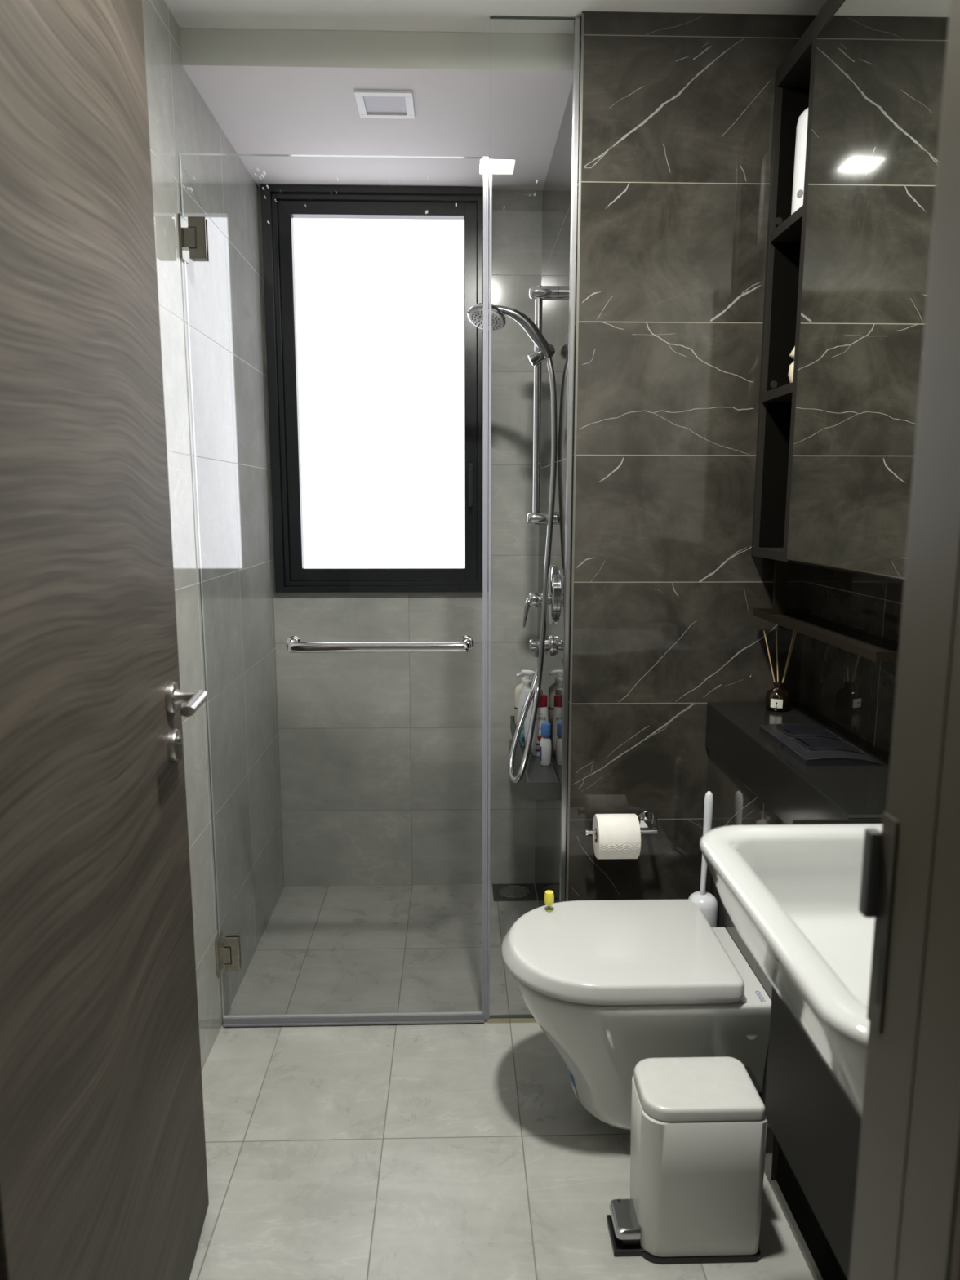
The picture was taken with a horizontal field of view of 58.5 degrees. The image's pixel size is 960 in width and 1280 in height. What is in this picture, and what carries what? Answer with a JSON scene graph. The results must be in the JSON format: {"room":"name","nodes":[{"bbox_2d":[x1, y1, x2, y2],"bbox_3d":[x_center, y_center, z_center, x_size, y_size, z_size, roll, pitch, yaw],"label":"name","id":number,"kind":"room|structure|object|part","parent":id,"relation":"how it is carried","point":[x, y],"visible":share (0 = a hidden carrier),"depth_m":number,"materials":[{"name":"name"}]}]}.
{"room":"bathroom","nodes":[
{"label":"bathroom","id":0,"kind":"room"},
{"bbox_2d":[142,0,284,1070],"bbox_3d":[-0.729,-0.229,1.782,0.120,2.600,2.530,0,9,-2],"label":"wall","id":1,"kind":"structure","parent":0,"point":[225,298],"depth_m":2.22,"materials":[{"name":"tile"}]},
{"bbox_2d":[177,153,488,1026],"bbox_3d":[-0.329,-0.036,2.070,0.696,2.123,0.085,0,9,0],"label":"shower door","id":2,"kind":"structure","parent":1,"relation":"attached to","point":[193,237],"depth_m":2.08,"materials":[{"name":"clear glass"}]},
{"bbox_3d":[-0.672,-0.909,1.943,0.005,0.094,0.052,0,9,-2],"label":"wall plate","id":3,"kind":"part","parent":2,"relation":"part of","materials":[{"name":"metal"}]},
{"bbox_3d":[-0.674,0.811,2.218,0.005,0.098,0.052,0,9,-2],"label":"wall plate","id":4,"kind":"part","parent":2,"relation":"part of","materials":[{"name":"metal"}]},
{"bbox_3d":[-0.244,0.014,2.068,0.452,0.027,0.057,0,9,-2],"label":"bar handle","id":5,"kind":"part","parent":2,"relation":"part of","materials":[{"name":"silver metal"}]},
{"bbox_2d":[180,27,573,190],"bbox_3d":[-0.241,-1.509,2.388,0.898,0.262,0.913,0,9,-2],"label":"ceiling","id":6,"kind":"structure","parent":0,"point":[502,97],"depth_m":2.12,"materials":[{"name":"paint"}]},
{"bbox_2d":[354,89,414,119],"bbox_3d":[-0.235,-1.332,2.132,0.140,0.006,0.140,0,9,-2],"label":"recessed light","id":7,"kind":"object","parent":6,"relation":"in","point":[371,104],"visible":1,"depth_m":2.13,"materials":[{"name":"white plastic"}]},
{"bbox_2d":[363,96,406,113],"bbox_3d":[-0.235,-1.334,2.131,0.102,0.001,0.102,0,9,-2],"label":"diffuser","id":8,"kind":"object","parent":7,"relation":"attached to","point":[371,104],"depth_m":2.14,"materials":[{"name":"white plastic"}]},
{"bbox_2d":[258,187,542,886],"bbox_3d":[-0.253,-0.286,2.970,0.898,2.338,0.152,0,9,-2],"label":"wall","id":9,"kind":"structure","parent":0,"point":[380,753],"depth_m":2.97,"materials":[{"name":"tile"}]},
{"bbox_2d":[260,184,488,592],"bbox_3d":[-0.330,-0.798,2.824,0.715,1.278,0.115,0,9,-2],"label":"window","id":10,"kind":"structure","parent":9,"relation":"in","point":[375,353],"depth_m":2.83,"materials":[{"name":"black metal"}]},
{"bbox_3d":[-0.326,-0.801,2.846,0.549,1.122,0.006,0,9,-2],"label":"pane","id":11,"kind":"part","parent":10,"relation":"part of","materials":[{"name":"glass"}]},
{"bbox_3d":[-0.030,-0.504,2.833,0.013,0.123,0.024,0,9,-2],"label":"handle","id":12,"kind":"part","parent":10,"relation":"part of","materials":[{"name":"black plastic"}]},
{"bbox_3d":[-0.030,-0.527,2.848,0.015,0.115,0.015,0,9,-2],"label":"handle plate","id":13,"kind":"part","parent":10,"relation":"part of","materials":[{"name":"black plastic"}]},
{"bbox_2d":[276,591,482,595],"bbox_3d":[-0.330,-0.160,2.920,0.716,0.010,0.023,0,9,-2],"label":"trim","id":14,"kind":"structure","parent":9,"relation":"attached to","point":[455,593],"depth_m":2.91,"materials":[{"name":"paint"}]},
{"bbox_2d":[164,0,826,34],"bbox_3d":[0.095,-1.350,1.151,1.700,0.185,1.594,0,9,-2],"label":"ceiling","id":15,"kind":"structure","parent":0,"point":[422,15],"depth_m":1.86,"materials":[{"name":"paint"}]},
{"bbox_2d":[189,883,813,1279],"bbox_3d":[0.080,1.092,2.015,1.700,0.080,2.530,0,9,-2],"label":"floor","id":16,"kind":"structure","parent":0,"point":[465,1151],"depth_m":1.89,"materials":[{"name":"tile"}]},
{"bbox_2d":[492,883,537,901],"bbox_3d":[0.121,0.888,3.020,0.151,0.004,0.131,0,9,-2],"label":"floor drain","id":17,"kind":"object","parent":16,"relation":"on","point":[514,891],"visible":1,"depth_m":3.01,"materials":[{"name":"metal"}]},
{"bbox_2d":[606,1056,767,1264],"bbox_3d":[0.381,0.962,1.597,0.276,0.308,0.152,0,9,-2],"label":"pedal bin","id":18,"kind":"object","parent":16,"relation":"on","point":[699,1125],"visible":1,"depth_m":1.53,"materials":[{"name":"white paint"}]},
{"bbox_3d":[0.277,1.096,1.598,0.032,0.022,0.062,0,9,-2],"label":"pedal arm","id":19,"kind":"part","parent":18,"relation":"part of","materials":[{"name":"black plastic"}]},
{"bbox_3d":[0.396,0.821,1.575,0.213,0.023,0.148,0,9,-2],"label":"bin lid","id":20,"kind":"part","parent":18,"relation":"part of","materials":[{"name":"plastic"}]},
{"bbox_2d":[688,791,717,927],"bbox_3d":[0.535,0.695,2.068,0.072,0.686,0.072,0,9,-2],"label":"toilet brush","id":21,"kind":"object","parent":16,"relation":"on","point":[706,901],"visible":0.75,"depth_m":2.03,"materials":[{"name":"white plastic"}]},
{"bbox_3d":[0.539,0.495,2.036,0.021,0.282,0.021,9,12,43],"label":"brush handle","id":22,"kind":"part","parent":21,"relation":"part of","materials":[{"name":"white plastic"}]},
{"bbox_2d":[534,11,817,906],"bbox_3d":[0.559,-0.350,2.549,0.702,2.600,1.008,0,9,-2],"label":"wall partition","id":23,"kind":"structure","parent":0,"point":[677,113],"depth_m":2.03,"materials":[{"name":"stone"}]},
{"bbox_2d":[487,15,580,1022],"bbox_3d":[0.120,-0.181,2.082,0.200,2.414,0.023,0,9,-2],"label":"frame","id":24,"kind":"object","parent":23,"relation":"attached to","point":[524,1018],"visible":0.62,"depth_m":2.04,"materials":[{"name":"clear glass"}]},
{"bbox_2d":[510,715,561,799],"bbox_3d":[0.161,0.334,2.550,0.096,0.048,0.700,0,9,-2],"label":"shower caddy","id":25,"kind":"object","parent":23,"relation":"attached to","point":[540,782],"visible":0.61,"depth_m":2.34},
{"bbox_2d":[515,671,532,746],"bbox_3d":[0.145,0.213,2.650,0.062,0.234,0.056,4,10,25],"label":"lotion bottle","id":26,"kind":"object","parent":25,"relation":"on","point":[527,682],"visible":0.46,"depth_m":2.63,"materials":[{"name":"white plastic"}]},
{"bbox_2d":[514,670,535,728],"bbox_3d":[0.148,0.202,2.792,0.071,0.212,0.071,0,9,-2],"label":"pump bottle","id":27,"kind":"object","parent":25,"relation":"on","point":[518,688],"visible":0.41,"depth_m":2.77,"materials":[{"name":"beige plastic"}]},
{"bbox_2d":[524,688,542,751],"bbox_3d":[0.163,0.243,2.596,0.056,0.192,0.034,0,9,-2],"label":"shampoo bottle","id":28,"kind":"object","parent":25,"relation":"on","point":[526,722],"visible":0.25,"depth_m":2.58,"materials":[{"name":"white plastic"}]},
{"bbox_2d":[531,694,548,756],"bbox_3d":[0.178,0.255,2.549,0.051,0.184,0.033,0,9,-2],"label":"bottle","id":29,"kind":"object","parent":25,"relation":"on","point":[542,716],"visible":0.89,"depth_m":2.54,"materials":[{"name":"white plastic"}]},
{"bbox_2d":[539,722,551,765],"bbox_3d":[0.189,0.300,2.464,0.035,0.122,0.028,0,9,-2],"label":"bottle","id":30,"kind":"object","parent":25,"relation":"on","point":[545,747],"visible":1,"depth_m":2.45,"materials":[{"name":"white plastic"}]},
{"bbox_2d":[523,564,556,627],"bbox_3d":[0.167,-0.126,2.448,0.088,0.180,0.172,0,9,-2],"label":"shower mixer","id":31,"kind":"object","parent":23,"relation":"attached to","point":[535,599],"visible":0.87,"depth_m":2.43,"materials":[{"name":"silver metal"}]},
{"bbox_3d":[0.137,-0.079,2.454,0.032,0.086,0.020,-2,9,-11],"label":"lever","id":32,"kind":"part","parent":31,"relation":"part of","materials":[{"name":"silver metal"}]},
{"bbox_3d":[0.204,-0.130,2.449,0.013,0.172,0.172,0,9,-2],"label":"wall plate","id":33,"kind":"part","parent":31,"relation":"part of","materials":[{"name":"silver metal"}]},
{"bbox_2d":[528,635,554,657],"bbox_3d":[0.176,0.017,2.471,0.068,0.063,0.060,0,9,-2],"label":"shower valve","id":34,"kind":"object","parent":23,"relation":"attached to","point":[534,644],"visible":0.87,"depth_m":2.46,"materials":[{"name":"silver metal"}]},
{"bbox_3d":[0.204,0.015,2.472,0.013,0.060,0.060,0,9,-2],"label":"wall plate","id":35,"kind":"part","parent":34,"relation":"part of","materials":[{"name":"silver metal"}]},
{"bbox_2d":[526,285,558,524],"bbox_3d":[0.171,-0.641,2.366,0.079,0.640,0.036,0,9,-2],"label":"slide rail","id":36,"kind":"object","parent":23,"relation":"attached to","point":[538,293],"visible":1,"depth_m":2.36,"materials":[{"name":"silver metal"}]},
{"bbox_2d":[466,302,557,782],"bbox_3d":[0.090,-0.257,2.306,0.246,1.253,0.268,0,9,-2],"label":"shower","id":37,"kind":"object","parent":36,"relation":"attached to","point":[546,351],"visible":0.98,"depth_m":2.32,"materials":[{"name":"silver metal"}]},
{"bbox_3d":[0.016,-0.848,2.265,0.091,0.042,0.087,0,9,-2],"label":"spray plate","id":38,"kind":"part","parent":37,"relation":"part of","materials":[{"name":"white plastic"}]},
{"bbox_3d":[0.113,-0.820,2.280,0.167,0.132,0.033,-1,9,-9],"label":"handle","id":39,"kind":"part","parent":37,"relation":"part of","materials":[{"name":"silver metal"}]},
{"bbox_3d":[0.159,-0.643,2.365,0.021,0.635,0.021,0,9,-2],"label":"rail","id":40,"kind":"part","parent":36,"relation":"part of","materials":[{"name":"silver metal"}]},
{"bbox_2d":[565,13,584,901],"bbox_3d":[0.224,-0.186,2.057,0.005,2.390,0.006,0,9,-2],"label":"trim","id":41,"kind":"structure","parent":23,"relation":"attached to","point":[583,14],"depth_m":2.01,"materials":[{"name":"silver metal"}]},
{"bbox_2d":[592,813,640,858],"bbox_3d":[0.333,0.480,2.093,0.100,0.107,0.108,0,9,-2],"label":"toilet roll","id":42,"kind":"object","parent":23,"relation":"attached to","point":[618,836],"visible":1,"depth_m":2.05,"materials":[{"name":"paper"}]},
{"bbox_2d":[584,809,657,835],"bbox_3d":[0.352,0.461,2.122,0.190,0.053,0.079,0,9,-2],"label":"toilet roll holder","id":43,"kind":"object","parent":23,"relation":"attached to","point":[647,820],"visible":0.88,"depth_m":2.15,"materials":[{"name":"silver metal"}]},
{"bbox_3d":[0.419,0.456,2.158,0.053,0.053,0.009,0,9,-2],"label":"wall plate","id":44,"kind":"part","parent":43,"relation":"part of","materials":[{"name":"silver metal"}]},
{"bbox_2d":[705,750,785,1185],"bbox_3d":[0.691,0.694,1.818,0.220,0.769,0.771,0,9,-2],"label":"wall","id":45,"kind":"structure","parent":0,"point":[735,803],"depth_m":1.91,"materials":[{"name":"stone"}]},
{"bbox_2d":[501,899,771,1129],"bbox_3d":[0.312,0.827,1.897,0.532,0.361,0.380,0,9,-2],"label":"toilet","id":46,"kind":"object","parent":45,"relation":"attached to","point":[613,986],"visible":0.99,"depth_m":1.75,"materials":[{"name":"white ceramic"}]},
{"bbox_2d":[542,889,555,913],"bbox_3d":[0.161,0.606,1.988,0.030,0.049,0.030,0,9,-2],"label":"air freshener","id":47,"kind":"object","parent":46,"relation":"on","point":[548,895],"visible":1,"depth_m":1.98,"materials":[{"name":"yellow plastic"}]},
{"bbox_3d":[0.161,0.622,1.990,0.018,0.016,0.018,0,9,-2],"label":"tulip stem","id":48,"kind":"part","parent":47,"relation":"part of","materials":[{"name":"green plastic"}]},
{"bbox_3d":[0.284,0.668,1.870,0.476,0.037,0.380,0,9,-2],"label":"lid","id":49,"kind":"part","parent":46,"relation":"part of","materials":[{"name":"white plastic"}]},
{"bbox_3d":[0.283,0.691,1.874,0.449,0.008,0.368,0,9,-2],"label":"seat","id":50,"kind":"part","parent":46,"relation":"part of","materials":[{"name":"white plastic"}]},
{"bbox_2d":[705,701,890,824],"bbox_3d":[0.686,0.270,1.750,0.228,0.114,0.771,0,9,-2],"label":"stone ledge","id":51,"kind":"object","parent":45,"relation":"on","point":[792,789],"visible":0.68,"depth_m":1.67,"materials":[{"name":"black stone"}]},
{"bbox_2d":[763,630,796,711],"bbox_3d":[0.714,0.071,2.030,0.071,0.190,0.058,-4,10,-26],"label":"reed diffuser","id":52,"kind":"object","parent":51,"relation":"on","point":[777,698],"visible":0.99,"depth_m":2.02,"materials":[{"name":"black glass"}]},
{"bbox_2d":[764,681,790,711],"bbox_3d":[0.708,0.133,2.035,0.055,0.067,0.055,0,9,-2],"label":"bottle","id":53,"kind":"object","parent":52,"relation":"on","point":[777,698],"depth_m":2.02,"materials":[{"name":"orange glass"}]},
{"bbox_2d":[759,723,886,765],"bbox_3d":[0.682,0.206,1.726,0.155,0.021,0.251,0,9,-2],"label":"flush plate","id":54,"kind":"object","parent":51,"relation":"on","point":[811,745],"visible":1,"depth_m":1.68,"materials":[{"name":"black metal"}]},
{"bbox_3d":[0.634,0.188,1.788,0.007,0.004,0.073,0,9,-2],"label":"button trim","id":55,"kind":"part","parent":54,"relation":"part of","materials":[{"name":"black plastic"}]},
{"bbox_3d":[0.637,0.203,1.690,0.007,0.004,0.065,0,9,-2],"label":"button trim","id":56,"kind":"part","parent":54,"relation":"part of","materials":[{"name":"black plastic"}]},
{"bbox_2d":[776,1143,847,1279],"bbox_3d":[0.712,0.994,1.298,0.209,0.340,0.810,0,9,-2],"label":"wall","id":57,"kind":"structure","parent":0,"point":[824,1256],"depth_m":1.57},
{"bbox_2d":[771,1180,822,1279],"bbox_3d":[0.601,1.155,1.321,0.010,0.014,0.810,0,9,-2],"label":"trim","id":58,"kind":"structure","parent":57,"relation":"attached to","point":[814,1270],"depth_m":1.60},
{"bbox_2d":[798,564,904,755],"bbox_3d":[0.878,-0.153,1.318,0.133,2.600,1.502,0,9,-2],"label":"wall","id":59,"kind":"structure","parent":0,"point":[856,693],"depth_m":1.83,"materials":[{"name":"tile"}]},
{"bbox_2d":[764,985,861,1279],"bbox_3d":[0.649,0.704,1.138,0.338,0.260,0.548,0,9,-2],"label":"vanity cabinet","id":60,"kind":"object","parent":59,"relation":"attached to","point":[817,1129],"visible":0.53,"depth_m":1.23,"materials":[{"name":"laminate"}]},
{"bbox_2d":[699,823,882,1119],"bbox_3d":[0.577,0.412,1.089,0.483,0.330,0.564,0,9,-2],"label":"basin","id":61,"kind":"object","parent":60,"relation":"in","point":[791,893],"visible":0.43,"depth_m":1.20,"materials":[{"name":"ceramic"}]},
{"bbox_2d":[792,818,882,824],"bbox_3d":[0.653,0.536,1.398,0.316,0.510,0.003,0,9,-2],"label":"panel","id":62,"kind":"object","parent":59,"relation":"attached to","point":[851,820],"visible":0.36,"depth_m":1.35,"materials":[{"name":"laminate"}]},
{"bbox_2d":[751,0,950,582],"bbox_3d":[0.737,-0.631,1.354,0.141,1.068,1.270,0,9,-2],"label":"upper cabinet","id":63,"kind":"object","parent":59,"relation":"attached to","point":[847,272],"visible":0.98,"depth_m":1.53,"materials":[{"name":"grey mirror"}]},
{"bbox_2d":[762,382,792,402],"bbox_3d":[0.721,-0.548,1.899,0.128,0.021,0.182,0,9,-2],"label":"shelf","id":64,"kind":"object","parent":63,"relation":"attached to","point":[784,393],"depth_m":1.92,"materials":[{"name":"grey laminate"}]},
{"bbox_3d":[0.722,-0.730,1.973,0.137,1.068,0.016,0,9,-2],"label":"panel","id":65,"kind":"part","parent":63,"relation":"part of","materials":[{"name":"grey laminate"}]},
{"bbox_2d":[770,204,803,242],"bbox_3d":[0.722,-0.894,1.844,0.128,0.021,0.182,0,9,-2],"label":"shelf","id":66,"kind":"object","parent":63,"relation":"attached to","point":[790,230],"depth_m":1.86,"materials":[{"name":"grey laminate"}]},
{"bbox_2d":[788,346,795,382],"bbox_3d":[0.706,-0.624,1.865,0.062,0.138,0.053,0,9,-2],"label":"figurine","id":67,"kind":"object","parent":63,"relation":"on","point":[792,354],"visible":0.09,"depth_m":1.86,"materials":[{"name":"beige ceramic"}]},
{"bbox_2d":[791,107,808,214],"bbox_3d":[0.720,-1.014,1.829,0.094,0.220,0.094,0,9,-2],"label":"air freshener","id":68,"kind":"object","parent":63,"relation":"on","point":[802,126],"visible":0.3,"depth_m":1.81,"materials":[{"name":"white plastic"}]},
{"bbox_3d":[0.728,-0.697,1.766,0.137,1.068,0.030,0,9,-2],"label":"divider panel","id":69,"kind":"part","parent":63,"relation":"part of","materials":[{"name":"grey laminate"}]},
{"bbox_2d":[753,560,899,662],"bbox_3d":[0.731,-0.081,1.744,0.136,0.140,0.608,0,9,-2],"label":"shelf","id":70,"kind":"object","parent":63,"relation":"attached to","point":[874,647],"visible":0.78,"depth_m":1.80,"materials":[{"name":"brown metal"}]},
{"bbox_3d":[0.676,-0.593,1.239,0.009,1.017,1.036,0,9,-2],"label":"mirror door","id":71,"kind":"part","parent":63,"relation":"part of","materials":[{"name":"silver metal"}]},
{"bbox_3d":[0.164,-0.044,0.631,1.600,2.600,0.150,0,9,-2],"label":"wall","id":72,"kind":"structure","parent":0,"visible":0},
{"bbox_2d":[0,0,208,1279],"bbox_3d":[-0.475,0.115,1.121,0.108,2.129,0.774,-1,9,-6],"label":"door","id":73,"kind":"structure","parent":72,"relation":"in","point":[104,1171],"depth_m":1.05,"materials":[{"name":"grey wood"}]},
{"bbox_3d":[-0.512,0.096,1.428,0.011,0.053,0.053,-1,9,-6],"label":"handle","id":74,"kind":"part","parent":73,"relation":"part of","materials":[{"name":"metal"}]},
{"bbox_2d":[848,0,959,1279],"bbox_3d":[0.377,0.169,0.697,0.052,2.160,0.158,0,9,-2],"label":"door frame","id":75,"kind":"structure","parent":72,"relation":"attached to","point":[908,1162],"depth_m":0.70,"materials":[{"name":"grey laminate"}]},
{"bbox_3d":[0.360,0.254,0.767,0.002,0.200,0.024,0,9,-2],"label":"strike plate","id":76,"kind":"part","parent":75,"relation":"part of","materials":[{"name":"black metal"}]},
{"bbox_2d":[948,1173,959,1279],"bbox_3d":[0.401,0.162,0.609,0.069,2.200,0.014,0,9,-2],"label":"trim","id":77,"kind":"structure","parent":72,"relation":"attached to","point":[954,1272],"depth_m":0.66,"materials":[{"name":"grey wood"}]}
]}

